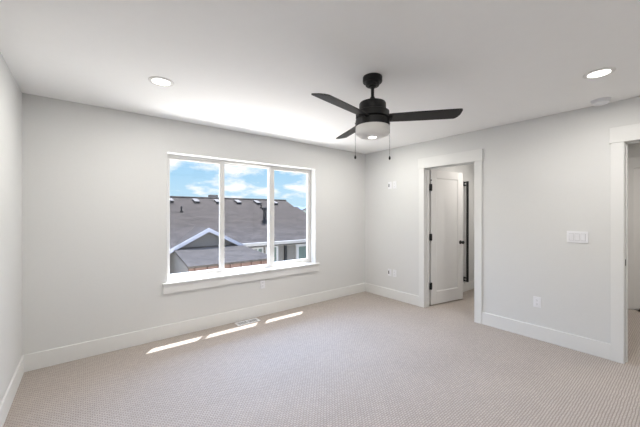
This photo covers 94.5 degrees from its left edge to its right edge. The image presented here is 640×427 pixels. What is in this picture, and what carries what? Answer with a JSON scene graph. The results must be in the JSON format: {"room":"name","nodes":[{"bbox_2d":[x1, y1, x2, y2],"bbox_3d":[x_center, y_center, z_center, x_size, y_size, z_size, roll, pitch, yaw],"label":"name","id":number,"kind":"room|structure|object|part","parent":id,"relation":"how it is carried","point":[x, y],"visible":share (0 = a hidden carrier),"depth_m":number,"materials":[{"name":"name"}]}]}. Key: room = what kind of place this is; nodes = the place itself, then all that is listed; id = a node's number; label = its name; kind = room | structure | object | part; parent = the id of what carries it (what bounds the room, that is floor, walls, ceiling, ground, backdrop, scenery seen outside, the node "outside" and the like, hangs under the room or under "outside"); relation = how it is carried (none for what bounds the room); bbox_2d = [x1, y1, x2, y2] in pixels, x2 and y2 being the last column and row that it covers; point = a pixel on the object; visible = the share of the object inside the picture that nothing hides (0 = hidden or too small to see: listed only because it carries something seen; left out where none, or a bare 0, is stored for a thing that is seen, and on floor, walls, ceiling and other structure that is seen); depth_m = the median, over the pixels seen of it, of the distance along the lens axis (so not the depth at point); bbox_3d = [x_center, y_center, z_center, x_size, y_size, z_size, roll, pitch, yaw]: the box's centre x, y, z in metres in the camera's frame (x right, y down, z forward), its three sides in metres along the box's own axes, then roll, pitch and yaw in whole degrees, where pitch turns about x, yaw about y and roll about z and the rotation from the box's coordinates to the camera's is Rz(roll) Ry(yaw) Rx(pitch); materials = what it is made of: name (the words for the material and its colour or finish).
{"room":"empty bedroom","nodes":[
{"label":"empty bedroom","id":0,"kind":"room"},
{"bbox_2d":[0,52,21,403],"bbox_3d":[-1.312,0.171,0.825,0.160,2.440,4.353,0,0,-38],"label":"wall","id":1,"kind":"structure","parent":0,"point":[10,92],"depth_m":2.19,"materials":[{"name":"paint"}]},
{"bbox_2d":[0,355,23,426],"bbox_3d":[-1.289,1.315,0.936,0.015,0.152,4.178,0,0,-38],"label":"baseboard","id":2,"kind":"structure","parent":1,"relation":"attached to","point":[10,393],"depth_m":2.14,"materials":[{"name":"white paint"}]},
{"bbox_2d":[22,93,364,354],"bbox_3d":[-0.073,0.171,4.732,6.949,2.440,0.243,0,0,-38],"label":"wall","id":3,"kind":"structure","parent":0,"point":[94,178],"depth_m":3.04,"materials":[{"name":"paint"}]},
{"bbox_2d":[22,283,364,371],"bbox_3d":[-0.891,1.315,3.921,4.340,0.152,0.015,0,0,-38],"label":"baseboard","id":4,"kind":"structure","parent":3,"relation":"attached to","point":[46,358],"depth_m":3.27,"materials":[{"name":"white paint"}]},
{"bbox_2d":[162,151,319,293],"bbox_3d":[-0.928,0.103,3.997,2.188,1.584,0.221,0,0,-38],"label":"window","id":5,"kind":"structure","parent":3,"relation":"in","point":[186,281],"depth_m":3.97,"materials":[{"name":"white paint"}]},
{"bbox_3d":[-1.505,0.049,3.622,0.656,1.395,0.030,0,0,-38],"label":"sash","id":6,"kind":"part","parent":5,"relation":"part of","materials":[{"name":"white plastic"}]},
{"bbox_3d":[-0.912,0.786,3.977,2.188,0.022,0.171,0,0,-38],"label":"sill","id":7,"kind":"part","parent":5,"relation":"part of","materials":[{"name":"white paint"}]},
{"bbox_3d":[-1.002,0.049,4.060,0.668,1.395,0.030,0,0,-38],"label":"sash","id":8,"kind":"part","parent":5,"relation":"part of","materials":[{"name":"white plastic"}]},
{"bbox_3d":[-0.455,0.049,4.451,0.702,1.395,0.030,0,0,-38],"label":"sash","id":9,"kind":"part","parent":5,"relation":"part of","materials":[{"name":"white plastic"}]},
{"bbox_2d":[260,280,264,288],"bbox_3d":[-0.778,0.966,4.015,0.072,0.116,0.009,0,0,-38],"label":"power outlet","id":10,"kind":"object","parent":3,"relation":"attached to","point":[262,282],"visible":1,"depth_m":4.01,"materials":[{"name":"white plastic"}]},
{"bbox_2d":[0,0,639,153],"bbox_3d":[1.596,-1.124,2.618,6.950,0.150,5.630,0,0,-38],"label":"ceiling","id":11,"kind":"structure","parent":0,"point":[246,66],"depth_m":1.97,"materials":[{"name":"paint"}]},
{"bbox_2d":[148,76,173,86],"bbox_3d":[-1.266,-1.044,2.361,0.184,0.009,0.184,0,0,-38],"label":"recessed light","id":12,"kind":"object","parent":11,"relation":"in","point":[157,80],"visible":1,"depth_m":2.35,"materials":[{"name":"white plastic"}]},
{"bbox_2d":[311,73,462,159],"bbox_3d":[0.302,-0.730,2.256,1.075,0.639,1.120,0,0,-38],"label":"ceiling fan","id":13,"kind":"object","parent":11,"relation":"hanging from","point":[373,119],"visible":1,"depth_m":2.19,"materials":[{"name":"black metal"}]},
{"bbox_3d":[0.168,-0.727,2.011,0.125,0.007,0.553,17,11,40],"label":"blade","id":14,"kind":"part","parent":13,"relation":"part of","materials":[{"name":"black wood"}]},
{"bbox_3d":[0.287,-0.727,2.625,0.125,0.007,0.553,-14,4,-18],"label":"blade","id":15,"kind":"part","parent":13,"relation":"part of","materials":[{"name":"black wood"}]},
{"bbox_3d":[0.405,-0.624,2.283,0.258,0.086,0.258,0,0,-38],"label":"lamp shade","id":16,"kind":"part","parent":13,"relation":"part of","materials":[{"name":"white glass"}]},
{"bbox_3d":[0.760,-0.727,2.214,0.553,0.007,0.125,0,-13,11],"label":"blade","id":17,"kind":"part","parent":13,"relation":"part of","materials":[{"name":"black wood"}]},
{"bbox_2d":[583,67,615,78],"bbox_3d":[2.090,-1.044,2.218,0.184,0.009,0.184,0,0,-38],"label":"recessed light","id":18,"kind":"object","parent":11,"relation":"in","point":[601,72],"visible":1,"depth_m":2.21,"materials":[{"name":"white plastic"}]},
{"bbox_2d":[591,97,610,105],"bbox_3d":[2.604,-1.026,2.745,0.140,0.045,0.140,0,0,-38],"label":"smoke detector","id":19,"kind":"object","parent":11,"relation":"attached to","point":[604,100],"visible":1,"depth_m":2.71,"materials":[{"name":"white plastic"}]},
{"bbox_2d":[3,289,639,426],"bbox_3d":[1.596,1.466,2.618,6.950,0.150,5.630,0,0,-38],"label":"floor","id":20,"kind":"structure","parent":0,"point":[362,359],"depth_m":2.50,"materials":[{"name":"carpet"}]},
{"bbox_2d":[235,318,259,325],"bbox_3d":[-0.923,1.388,3.775,0.300,0.006,0.124,0,0,-38],"label":"floor vent","id":21,"kind":"object","parent":20,"relation":"in","point":[240,323],"visible":1,"depth_m":3.78,"materials":[{"name":"white plastic"}]},
{"bbox_2d":[430,164,473,282],"bbox_3d":[2.219,0.171,5.040,1.689,2.440,0.100,0,0,-38],"label":"wall","id":22,"kind":"structure","parent":0,"point":[467,170],"depth_m":5.36,"materials":[{"name":"paint"}]},
{"bbox_2d":[463,181,468,281],"bbox_3d":[2.567,0.326,5.196,0.042,1.764,0.086,0,0,-38],"label":"grab bar","id":23,"kind":"object","parent":22,"relation":"attached to","point":[466,182],"visible":1,"depth_m":5.16,"materials":[{"name":"black metal"}]},
{"bbox_2d":[463,280,473,291],"bbox_3d":[2.616,1.315,4.538,1.489,0.152,1.180,0,0,-38],"label":"baseboard","id":24,"kind":"structure","parent":22,"relation":"attached to","point":[469,285],"depth_m":5.31,"materials":[{"name":"white paint"}]},
{"bbox_2d":[365,96,639,343],"bbox_3d":[2.524,0.171,3.195,0.120,2.440,5.387,0,0,-38],"label":"wall","id":25,"kind":"structure","parent":0,"point":[545,178],"depth_m":3.29,"materials":[{"name":"paint"}]},
{"bbox_2d":[418,149,482,323],"bbox_3d":[1.797,0.293,4.095,0.145,2.195,0.912,0,0,-38],"label":"door frame","id":26,"kind":"structure","parent":25,"relation":"attached to","point":[475,157],"depth_m":4.09,"materials":[{"name":"white paint"}]},
{"bbox_3d":[1.503,0.367,4.375,0.019,2.048,0.088,0,0,-38],"label":"casing leg","id":27,"kind":"part","parent":26,"relation":"part of","materials":[{"name":"white paint"}]},
{"bbox_2d":[429,170,464,304],"bbox_3d":[1.950,0.366,4.594,0.764,2.018,0.161,0,0,-28],"label":"door","id":28,"kind":"structure","parent":26,"relation":"attached to","point":[445,188],"depth_m":4.58,"materials":[{"name":"paint"}]},
{"bbox_3d":[1.970,0.331,4.604,0.488,1.718,0.033,0,0,-28],"label":"panel","id":29,"kind":"part","parent":28,"relation":"part of","materials":[{"name":"paint"}]},
{"bbox_3d":[2.002,0.367,3.744,0.019,2.048,0.088,0,0,-38],"label":"casing leg","id":30,"kind":"part","parent":26,"relation":"part of","materials":[{"name":"white paint"}]},
{"bbox_2d":[365,283,610,359],"bbox_3d":[1.781,1.315,4.027,0.015,0.152,3.130,0,0,-38],"label":"baseboard","id":31,"kind":"structure","parent":25,"relation":"attached to","point":[578,343],"depth_m":3.28,"materials":[{"name":"white paint"}]},
{"bbox_2d":[533,296,540,307],"bbox_3d":[2.391,0.981,3.259,0.009,0.116,0.072,0,0,-38],"label":"power outlet","id":32,"kind":"object","parent":25,"relation":"attached to","point":[536,300],"visible":1,"depth_m":3.26,"materials":[{"name":"white plastic"}]},
{"bbox_2d":[567,231,587,242],"bbox_3d":[2.599,0.244,2.992,0.014,0.116,0.165,0,0,-38],"label":"light switch","id":33,"kind":"object","parent":25,"relation":"attached to","point":[572,236],"visible":1,"depth_m":2.99,"materials":[{"name":"white plastic"}]},
{"bbox_2d":[609,123,639,363],"bbox_3d":[3.102,0.293,2.443,0.145,2.195,1.014,0,0,-38],"label":"door frame","id":34,"kind":"structure","parent":25,"relation":"attached to","point":[620,137],"depth_m":2.76,"materials":[{"name":"white paint"}]},
{"bbox_3d":[2.776,0.367,2.763,0.019,2.048,0.088,0,0,-38],"label":"casing leg","id":35,"kind":"part","parent":34,"relation":"part of","materials":[{"name":"white paint"}]},
{"bbox_2d":[628,143,639,309],"bbox_3d":[5.048,0.171,3.732,0.150,2.440,3.100,0,0,-38],"label":"wall","id":36,"kind":"structure","parent":0,"point":[633,149],"depth_m":4.26,"materials":[{"name":"paint"}]},
{"bbox_2d":[628,157,639,311],"bbox_3d":[4.729,0.296,3.926,0.110,2.190,1.020,0,0,-38],"label":"door","id":37,"kind":"structure","parent":36,"relation":"in","point":[634,162],"depth_m":4.25,"materials":[{"name":"paint"}]},
{"label":"outside","id":38,"kind":"structure","parent":0,"visible":0},
{"bbox_3d":[-52.885,4.291,228.311,440.000,0.300,416.100,0,0,-38],"label":"lawn","id":39,"kind":"structure","parent":38,"visible":0},
{"bbox_2d":[170,195,305,273],"bbox_3d":[-4.576,1.666,11.441,21.000,4.950,9.170,0,0,-38],"label":"house","id":40,"kind":"structure","parent":39,"relation":"on","point":[194,221],"depth_m":10.29,"materials":[{"name":"grey concrete"}]},
{"bbox_2d":[192,198,199,203],"bbox_3d":[-4.894,-0.471,11.681,0.200,0.220,0.380,0,0,-38],"label":"roof vent","id":41,"kind":"object","parent":40,"relation":"attached to","point":[195,201],"depth_m":11.59,"materials":[{"name":"grey metal"}]},
{"bbox_3d":[-0.632,2.581,11.441,0.710,2.820,0.060,0,0,-38],"label":"patio door","id":42,"kind":"part","parent":40,"relation":"part of","materials":[{"name":"grey"}]},
{"bbox_3d":[-0.636,2.581,11.447,0.490,2.600,0.015,0,0,-38],"label":"pane","id":43,"kind":"part","parent":40,"relation":"part of","materials":[{"name":"green glass"}]}
]}

